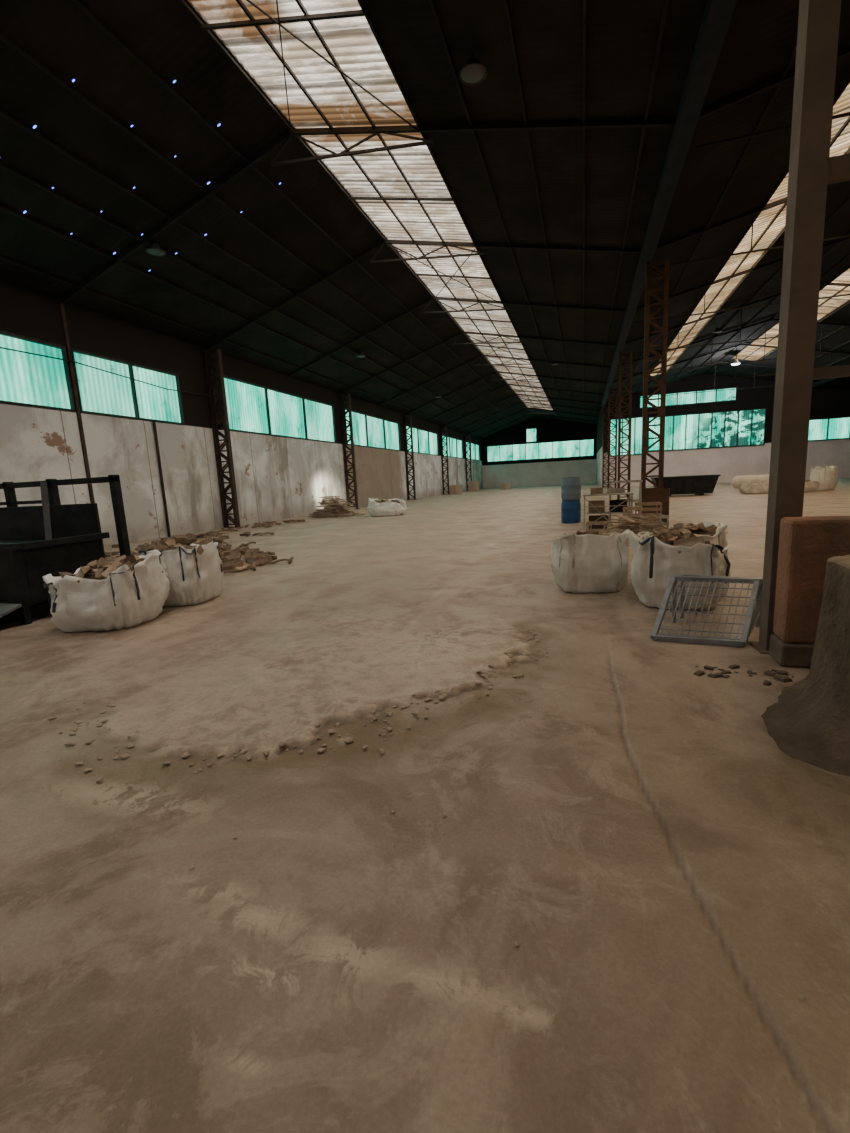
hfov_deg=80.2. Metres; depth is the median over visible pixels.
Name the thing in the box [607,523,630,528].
board
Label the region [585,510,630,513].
shelf
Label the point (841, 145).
window
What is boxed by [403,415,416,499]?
lattice column
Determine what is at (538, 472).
wall
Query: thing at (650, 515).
board
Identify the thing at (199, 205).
brace
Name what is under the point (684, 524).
plank
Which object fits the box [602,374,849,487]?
wall
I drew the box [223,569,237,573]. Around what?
stick
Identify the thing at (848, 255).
purlin
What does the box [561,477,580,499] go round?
barrel
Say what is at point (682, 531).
plank
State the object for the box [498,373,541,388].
brace
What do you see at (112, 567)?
plank
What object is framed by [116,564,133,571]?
log
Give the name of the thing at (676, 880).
floor
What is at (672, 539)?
plank
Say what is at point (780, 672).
chunk
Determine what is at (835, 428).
window
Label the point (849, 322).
purlin
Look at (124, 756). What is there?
rubble stone
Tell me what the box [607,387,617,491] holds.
lattice column
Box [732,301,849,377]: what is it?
purlin
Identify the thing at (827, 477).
bag
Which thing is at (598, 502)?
storage box
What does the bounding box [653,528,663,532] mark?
log
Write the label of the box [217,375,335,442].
window
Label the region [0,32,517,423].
purlin
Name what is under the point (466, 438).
lattice column
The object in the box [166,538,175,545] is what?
log
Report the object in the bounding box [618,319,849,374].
roof truss
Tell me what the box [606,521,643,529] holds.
board
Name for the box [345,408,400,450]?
window
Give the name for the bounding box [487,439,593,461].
window
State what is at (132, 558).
log
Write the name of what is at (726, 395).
window
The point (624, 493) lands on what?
work table
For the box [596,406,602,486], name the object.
wall
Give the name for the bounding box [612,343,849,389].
roof truss
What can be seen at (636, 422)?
window
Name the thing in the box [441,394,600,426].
rafter
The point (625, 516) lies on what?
board
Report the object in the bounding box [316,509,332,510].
plank
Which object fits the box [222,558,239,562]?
log
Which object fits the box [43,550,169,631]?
bag
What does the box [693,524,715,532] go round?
plank
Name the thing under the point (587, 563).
bag
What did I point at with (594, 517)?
storage box
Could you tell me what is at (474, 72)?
ceiling lamp
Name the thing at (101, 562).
log
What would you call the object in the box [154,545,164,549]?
log
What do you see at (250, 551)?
log
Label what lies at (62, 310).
wall post
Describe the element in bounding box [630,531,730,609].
bag
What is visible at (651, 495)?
storage box
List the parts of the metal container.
rail, panel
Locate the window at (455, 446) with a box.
[442,436,463,458]
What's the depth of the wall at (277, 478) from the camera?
18.39 m
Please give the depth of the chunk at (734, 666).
3.77 m
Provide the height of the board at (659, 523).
0.068 m
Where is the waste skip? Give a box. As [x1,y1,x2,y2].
[650,475,720,495]
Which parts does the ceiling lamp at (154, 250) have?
lamp glass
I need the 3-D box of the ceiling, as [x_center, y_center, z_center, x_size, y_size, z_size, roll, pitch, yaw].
[19.264,-12.749,28.854,47.500,2.580,78.000,0,10,17]
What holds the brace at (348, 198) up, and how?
attached to the purlin at (300, 4)
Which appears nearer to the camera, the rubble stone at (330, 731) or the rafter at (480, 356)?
the rubble stone at (330, 731)
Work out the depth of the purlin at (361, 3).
10.56 m
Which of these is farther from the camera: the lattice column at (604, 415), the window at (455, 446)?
the window at (455, 446)
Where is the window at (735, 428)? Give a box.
[648,408,766,450]
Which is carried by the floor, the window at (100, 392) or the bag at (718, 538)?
the bag at (718, 538)
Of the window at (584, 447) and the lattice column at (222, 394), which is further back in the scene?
the window at (584, 447)
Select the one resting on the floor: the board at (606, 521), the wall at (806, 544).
the wall at (806, 544)
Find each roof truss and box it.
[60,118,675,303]
[611,361,833,399]
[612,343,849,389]
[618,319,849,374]
[625,282,849,354]
[635,237,849,322]
[656,183,849,266]
[695,45,849,148]
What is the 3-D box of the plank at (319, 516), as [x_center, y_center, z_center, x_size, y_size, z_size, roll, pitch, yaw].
[-4.609,-2.344,23.982,1.186,0.045,0.180,3,12,29]
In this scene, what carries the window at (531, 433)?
in the wall at (538, 472)
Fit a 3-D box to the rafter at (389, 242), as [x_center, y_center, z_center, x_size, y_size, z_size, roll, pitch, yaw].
[-1.043,-9.591,16.958,15.676,2.586,0.070,0,10,17]
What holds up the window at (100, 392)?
in the wall at (277, 478)
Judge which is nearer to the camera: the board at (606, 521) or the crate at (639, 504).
the board at (606, 521)
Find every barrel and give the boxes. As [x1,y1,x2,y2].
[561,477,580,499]
[561,500,580,522]
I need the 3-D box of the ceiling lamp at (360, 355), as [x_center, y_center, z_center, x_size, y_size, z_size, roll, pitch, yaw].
[-3.201,-10.641,25.207,0.480,0.350,0.480,0,10,17]
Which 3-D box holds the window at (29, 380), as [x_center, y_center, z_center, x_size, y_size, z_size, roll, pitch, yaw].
[-10.960,-4.887,11.994,0.161,1.800,5.200,0,10,17]
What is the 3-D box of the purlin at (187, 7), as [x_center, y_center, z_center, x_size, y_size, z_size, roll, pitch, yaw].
[3.886,-13.937,33.445,0.050,0.060,78.000,0,10,17]
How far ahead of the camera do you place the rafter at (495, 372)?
38.19 m
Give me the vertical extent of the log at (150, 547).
0.162 m
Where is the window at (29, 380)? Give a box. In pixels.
[0,330,75,411]
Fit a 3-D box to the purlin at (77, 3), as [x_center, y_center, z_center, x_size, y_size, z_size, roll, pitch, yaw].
[2.760,-13.556,33.868,0.050,0.060,78.000,0,10,17]
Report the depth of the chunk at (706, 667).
3.77 m
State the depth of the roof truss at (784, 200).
14.00 m
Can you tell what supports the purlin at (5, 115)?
attached to the ceiling
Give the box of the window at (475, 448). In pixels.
[466,441,479,460]
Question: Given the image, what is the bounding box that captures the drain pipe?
[153,421,170,536]
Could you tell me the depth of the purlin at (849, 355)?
34.08 m
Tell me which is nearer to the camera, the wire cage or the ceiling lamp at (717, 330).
the wire cage
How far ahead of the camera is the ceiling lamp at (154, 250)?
13.16 m
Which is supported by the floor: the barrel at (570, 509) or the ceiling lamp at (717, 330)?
the barrel at (570, 509)
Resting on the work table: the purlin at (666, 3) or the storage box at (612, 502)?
the storage box at (612, 502)
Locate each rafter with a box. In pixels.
[205,240,641,350]
[287,296,625,376]
[340,331,616,393]
[377,354,610,405]
[404,371,606,414]
[425,384,603,421]
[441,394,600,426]
[455,401,600,430]
[466,408,598,434]
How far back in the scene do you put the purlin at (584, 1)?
10.10 m
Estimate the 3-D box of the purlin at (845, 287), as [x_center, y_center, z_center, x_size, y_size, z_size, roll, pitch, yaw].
[17.392,-11.659,17.671,0.050,0.070,55.500,0,10,17]
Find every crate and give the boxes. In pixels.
[586,521,608,532]
[618,518,643,531]
[623,506,642,517]
[635,502,661,528]
[639,514,668,531]
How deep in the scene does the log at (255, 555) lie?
10.35 m
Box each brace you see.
[80,205,315,342]
[201,0,418,135]
[347,197,452,200]
[351,357,442,403]
[386,244,501,303]
[450,317,510,322]
[464,334,528,360]
[497,365,532,368]
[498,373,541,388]
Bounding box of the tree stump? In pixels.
[761,555,849,775]
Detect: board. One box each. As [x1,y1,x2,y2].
[599,528,623,533]
[606,521,642,523]
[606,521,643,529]
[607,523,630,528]
[611,514,648,522]
[611,518,650,523]
[614,514,635,522]
[615,527,647,528]
[624,523,659,526]
[625,516,656,519]
[646,514,658,518]
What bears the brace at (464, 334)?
attached to the rafter at (480, 356)
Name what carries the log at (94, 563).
in the bag at (125, 598)
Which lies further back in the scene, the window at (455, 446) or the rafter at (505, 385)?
the window at (455, 446)
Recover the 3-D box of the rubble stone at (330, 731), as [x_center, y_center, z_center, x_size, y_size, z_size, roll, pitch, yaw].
[-0.574,1.013,3.096,0.054,0.020,0.044,-9,11,-33]
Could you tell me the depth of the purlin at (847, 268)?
29.62 m
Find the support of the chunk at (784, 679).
on the floor
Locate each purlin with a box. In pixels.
[0,32,517,423]
[357,0,557,419]
[429,0,565,418]
[504,0,574,421]
[583,0,585,399]
[592,0,668,420]
[621,45,796,397]
[637,75,849,392]
[648,116,849,385]
[653,149,849,388]
[669,196,849,383]
[686,230,849,379]
[703,253,849,374]
[709,266,849,375]
[720,286,847,375]
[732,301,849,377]
[750,322,849,379]
[768,340,849,381]
[824,355,849,366]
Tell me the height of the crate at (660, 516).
0.420 m
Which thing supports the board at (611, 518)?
on the board at (606, 521)
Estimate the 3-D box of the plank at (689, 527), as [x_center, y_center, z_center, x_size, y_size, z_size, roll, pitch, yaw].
[3.425,-0.503,6.627,0.089,0.097,0.343,-4,10,-6]
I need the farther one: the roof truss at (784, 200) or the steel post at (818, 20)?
the roof truss at (784, 200)
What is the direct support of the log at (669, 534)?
in the bag at (654, 561)
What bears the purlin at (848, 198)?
on the roof truss
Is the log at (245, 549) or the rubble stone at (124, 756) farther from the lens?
the log at (245, 549)
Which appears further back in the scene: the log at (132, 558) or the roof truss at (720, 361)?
the roof truss at (720, 361)
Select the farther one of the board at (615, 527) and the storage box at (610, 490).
the storage box at (610, 490)
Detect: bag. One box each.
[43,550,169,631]
[138,541,222,606]
[367,498,406,516]
[550,530,630,592]
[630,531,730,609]
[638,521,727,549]
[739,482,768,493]
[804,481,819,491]
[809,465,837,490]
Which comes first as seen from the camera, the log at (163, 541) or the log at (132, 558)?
the log at (132, 558)
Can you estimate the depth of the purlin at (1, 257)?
16.72 m
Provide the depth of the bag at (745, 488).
25.96 m
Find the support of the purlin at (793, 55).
on the roof truss
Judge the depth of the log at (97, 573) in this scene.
5.65 m
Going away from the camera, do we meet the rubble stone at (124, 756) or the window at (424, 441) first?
the rubble stone at (124, 756)
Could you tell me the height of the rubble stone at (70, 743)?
0.019 m
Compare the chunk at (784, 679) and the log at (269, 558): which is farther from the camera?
the log at (269, 558)
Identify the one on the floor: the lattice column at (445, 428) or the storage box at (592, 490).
the lattice column at (445, 428)
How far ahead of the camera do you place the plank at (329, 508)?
24.28 m
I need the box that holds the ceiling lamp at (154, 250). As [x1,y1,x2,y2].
[146,239,165,256]
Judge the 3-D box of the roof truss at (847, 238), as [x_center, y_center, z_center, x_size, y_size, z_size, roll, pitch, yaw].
[15.770,-10.748,17.602,16.070,2.179,0.070,0,10,17]
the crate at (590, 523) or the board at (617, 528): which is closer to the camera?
the board at (617, 528)
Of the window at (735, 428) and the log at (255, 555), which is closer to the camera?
the log at (255, 555)
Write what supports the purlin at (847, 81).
on the roof truss
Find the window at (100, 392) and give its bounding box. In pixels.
[71,348,184,424]
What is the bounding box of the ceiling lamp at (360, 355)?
[356,350,365,357]
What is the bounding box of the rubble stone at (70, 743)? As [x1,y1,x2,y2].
[65,741,75,745]
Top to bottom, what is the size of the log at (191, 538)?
0.215 m
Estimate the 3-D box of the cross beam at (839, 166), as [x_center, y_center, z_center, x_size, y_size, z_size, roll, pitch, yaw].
[3.928,-2.742,3.158,2.400,0.120,0.120,0,10,17]
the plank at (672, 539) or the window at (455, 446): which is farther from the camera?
the window at (455, 446)
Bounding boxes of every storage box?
[588,500,604,512]
[589,515,608,528]
[590,488,602,493]
[608,488,624,492]
[610,500,626,511]
[645,488,669,521]
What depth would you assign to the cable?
14.98 m
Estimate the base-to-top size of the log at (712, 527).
0.148 m
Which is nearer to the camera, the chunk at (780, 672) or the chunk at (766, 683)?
the chunk at (766, 683)
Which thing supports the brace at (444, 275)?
attached to the rafter at (429, 300)
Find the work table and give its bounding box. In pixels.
[583,492,633,529]
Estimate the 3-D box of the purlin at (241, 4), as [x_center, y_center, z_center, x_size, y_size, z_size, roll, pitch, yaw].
[4.851,-13.732,33.181,0.045,0.060,78.000,0,10,17]
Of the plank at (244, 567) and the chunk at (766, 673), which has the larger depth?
the plank at (244, 567)
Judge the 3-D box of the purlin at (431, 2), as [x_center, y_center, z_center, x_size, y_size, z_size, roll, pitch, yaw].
[7.841,-13.098,32.363,0.050,0.060,78.000,0,10,17]
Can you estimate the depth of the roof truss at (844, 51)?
8.94 m
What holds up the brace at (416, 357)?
attached to the rafter at (463, 332)
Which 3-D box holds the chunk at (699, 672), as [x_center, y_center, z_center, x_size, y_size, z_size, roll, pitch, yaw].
[2.004,0.781,3.696,0.083,0.024,0.064,-10,12,-35]
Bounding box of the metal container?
[0,475,130,624]
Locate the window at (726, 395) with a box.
[639,387,736,408]
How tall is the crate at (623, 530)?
0.320 m
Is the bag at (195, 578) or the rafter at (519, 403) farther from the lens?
the rafter at (519, 403)
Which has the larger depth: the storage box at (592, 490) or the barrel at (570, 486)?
the barrel at (570, 486)
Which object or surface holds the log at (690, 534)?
in the bag at (654, 561)
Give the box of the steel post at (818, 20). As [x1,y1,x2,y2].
[750,0,840,653]
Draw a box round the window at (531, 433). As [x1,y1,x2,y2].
[526,428,536,442]
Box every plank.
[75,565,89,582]
[101,560,121,577]
[235,565,250,570]
[308,514,339,516]
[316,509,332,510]
[317,516,338,517]
[329,508,353,509]
[651,535,677,541]
[678,525,697,529]
[680,529,689,533]
[683,523,714,531]
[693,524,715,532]
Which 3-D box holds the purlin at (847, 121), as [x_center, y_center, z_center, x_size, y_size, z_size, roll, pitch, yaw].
[11.697,-11.021,19.571,0.050,0.070,55.500,0,10,17]
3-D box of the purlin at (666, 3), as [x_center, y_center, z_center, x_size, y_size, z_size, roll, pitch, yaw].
[11.025,-12.422,31.492,0.050,0.060,78.000,0,10,17]
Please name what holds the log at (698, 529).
in the bag at (718, 538)
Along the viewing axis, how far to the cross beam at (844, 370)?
3.66 m
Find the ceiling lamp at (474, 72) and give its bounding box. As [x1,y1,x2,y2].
[459,52,486,85]
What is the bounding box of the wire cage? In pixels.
[651,574,762,646]
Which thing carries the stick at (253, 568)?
on the floor
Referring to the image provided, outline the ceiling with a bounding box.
[0,0,849,438]
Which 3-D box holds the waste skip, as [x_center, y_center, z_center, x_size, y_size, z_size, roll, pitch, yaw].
[14.281,-4.459,27.904,3.200,1.060,1.740,0,10,17]
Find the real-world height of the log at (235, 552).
0.176 m
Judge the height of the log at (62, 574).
0.152 m
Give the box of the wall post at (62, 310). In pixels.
[58,299,94,502]
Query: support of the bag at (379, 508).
on the floor
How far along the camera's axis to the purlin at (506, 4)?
10.41 m
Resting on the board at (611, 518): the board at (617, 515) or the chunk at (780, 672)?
the board at (617, 515)
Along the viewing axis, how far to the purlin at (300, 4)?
11.09 m
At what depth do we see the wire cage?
4.54 m
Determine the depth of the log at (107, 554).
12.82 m
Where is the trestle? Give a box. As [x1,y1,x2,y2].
[608,480,642,524]
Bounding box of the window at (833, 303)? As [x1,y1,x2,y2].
[732,268,849,360]
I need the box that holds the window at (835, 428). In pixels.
[808,416,849,440]
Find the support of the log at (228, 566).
on the floor
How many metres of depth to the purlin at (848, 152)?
20.31 m
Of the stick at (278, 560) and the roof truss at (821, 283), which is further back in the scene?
the roof truss at (821, 283)
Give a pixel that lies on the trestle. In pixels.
(625, 481)
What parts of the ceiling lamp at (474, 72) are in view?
lamp glass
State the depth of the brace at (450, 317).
24.49 m
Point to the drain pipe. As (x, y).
(154, 422)
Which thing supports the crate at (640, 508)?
on the crate at (623, 530)
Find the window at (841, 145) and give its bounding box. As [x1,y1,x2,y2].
[650,83,849,375]
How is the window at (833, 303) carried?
attached to the ceiling
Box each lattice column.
[203,349,241,527]
[339,393,359,508]
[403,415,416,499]
[440,427,449,494]
[465,435,471,490]
[602,406,607,487]
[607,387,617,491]
[616,350,632,499]
[641,258,669,512]
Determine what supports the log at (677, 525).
in the bag at (718, 538)
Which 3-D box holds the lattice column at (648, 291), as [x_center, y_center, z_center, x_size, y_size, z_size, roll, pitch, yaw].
[6.934,-5.196,15.276,0.740,7.450,0.400,0,10,17]
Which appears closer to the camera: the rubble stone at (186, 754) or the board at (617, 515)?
the rubble stone at (186, 754)
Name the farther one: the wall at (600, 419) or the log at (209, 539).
the wall at (600, 419)
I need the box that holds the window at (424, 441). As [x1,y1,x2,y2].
[406,425,438,455]
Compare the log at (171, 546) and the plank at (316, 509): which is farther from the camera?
the plank at (316, 509)
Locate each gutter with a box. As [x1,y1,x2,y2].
[601,0,736,405]
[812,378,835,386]
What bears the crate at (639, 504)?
on the floor
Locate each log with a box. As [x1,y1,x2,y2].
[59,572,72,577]
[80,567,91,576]
[91,560,98,567]
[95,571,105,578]
[97,559,113,568]
[105,552,111,556]
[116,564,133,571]
[124,554,139,563]
[141,544,154,550]
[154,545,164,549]
[159,536,171,544]
[161,545,174,550]
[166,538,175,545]
[172,535,187,541]
[175,534,195,544]
[184,546,203,554]
[200,536,212,543]
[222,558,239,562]
[222,562,236,570]
[224,554,240,561]
[226,547,242,555]
[227,551,240,556]
[241,547,249,554]
[245,550,256,558]
[245,557,258,563]
[247,552,265,557]
[252,560,263,566]
[257,555,272,560]
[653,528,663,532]
[655,532,667,537]
[659,526,669,531]
[666,531,673,537]
[670,529,679,534]
[673,523,692,528]
[674,536,704,546]
[679,532,695,539]
[689,528,707,531]
[705,525,716,530]
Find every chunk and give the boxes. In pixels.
[694,670,704,675]
[704,665,713,670]
[712,672,723,677]
[728,664,739,668]
[763,680,771,685]
[764,671,775,676]
[776,670,787,674]
[779,676,792,682]
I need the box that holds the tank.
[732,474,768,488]
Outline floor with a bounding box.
[0,478,849,1132]
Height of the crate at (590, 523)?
0.280 m
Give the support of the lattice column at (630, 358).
on the floor
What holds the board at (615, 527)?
on the board
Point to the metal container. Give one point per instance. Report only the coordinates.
(36, 542)
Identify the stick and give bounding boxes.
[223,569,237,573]
[239,541,255,547]
[244,564,255,570]
[260,559,289,565]
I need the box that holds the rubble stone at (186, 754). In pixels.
[181,751,189,757]
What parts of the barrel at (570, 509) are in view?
barrel lid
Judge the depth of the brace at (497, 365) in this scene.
35.25 m
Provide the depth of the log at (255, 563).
9.92 m
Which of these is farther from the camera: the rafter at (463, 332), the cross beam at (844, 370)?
the rafter at (463, 332)
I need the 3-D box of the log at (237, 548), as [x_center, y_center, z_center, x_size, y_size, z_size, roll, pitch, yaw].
[-3.972,-0.280,10.484,0.153,0.232,0.353,6,13,44]
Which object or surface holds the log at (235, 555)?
on the plank
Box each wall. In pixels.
[0,280,482,546]
[481,417,596,487]
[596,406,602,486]
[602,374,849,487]
[769,516,849,667]
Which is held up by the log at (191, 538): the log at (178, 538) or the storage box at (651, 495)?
the log at (178, 538)
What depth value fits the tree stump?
2.77 m
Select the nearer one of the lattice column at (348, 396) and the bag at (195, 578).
the bag at (195, 578)
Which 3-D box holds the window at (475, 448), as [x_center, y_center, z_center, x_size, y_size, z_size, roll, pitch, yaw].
[6.423,-15.376,67.551,0.162,2.200,8.900,0,10,17]
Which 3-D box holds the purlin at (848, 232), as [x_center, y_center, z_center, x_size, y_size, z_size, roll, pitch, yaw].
[14.909,-11.681,18.444,0.050,0.070,55.500,0,10,17]
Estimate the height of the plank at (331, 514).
0.045 m
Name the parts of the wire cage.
leg, leg, panel, panel, leg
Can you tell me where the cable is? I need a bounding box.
[0,347,209,395]
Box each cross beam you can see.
[813,365,849,379]
[827,153,849,184]
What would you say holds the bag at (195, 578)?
on the floor
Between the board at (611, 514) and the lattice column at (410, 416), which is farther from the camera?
the lattice column at (410, 416)
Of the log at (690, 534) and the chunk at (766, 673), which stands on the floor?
the chunk at (766, 673)
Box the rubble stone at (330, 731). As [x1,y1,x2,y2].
[328,729,335,733]
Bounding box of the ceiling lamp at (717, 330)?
[712,326,721,332]
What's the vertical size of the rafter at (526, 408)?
2.586 m
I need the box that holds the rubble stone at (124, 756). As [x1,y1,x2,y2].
[118,754,129,758]
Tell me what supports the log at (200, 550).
in the bag at (195, 578)
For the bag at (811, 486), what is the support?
on the floor
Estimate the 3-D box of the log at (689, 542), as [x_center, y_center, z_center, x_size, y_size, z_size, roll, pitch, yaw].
[2.809,-0.229,5.366,0.305,0.197,0.119,3,11,32]
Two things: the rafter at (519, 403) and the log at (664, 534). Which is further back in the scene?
the rafter at (519, 403)
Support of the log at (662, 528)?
in the bag at (718, 538)
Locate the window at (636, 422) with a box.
[610,416,647,455]
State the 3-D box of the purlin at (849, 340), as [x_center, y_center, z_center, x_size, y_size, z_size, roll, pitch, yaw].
[20.962,-10.878,16.698,0.050,0.070,55.500,0,10,17]
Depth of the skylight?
11.09 m
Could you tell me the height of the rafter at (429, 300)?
2.586 m

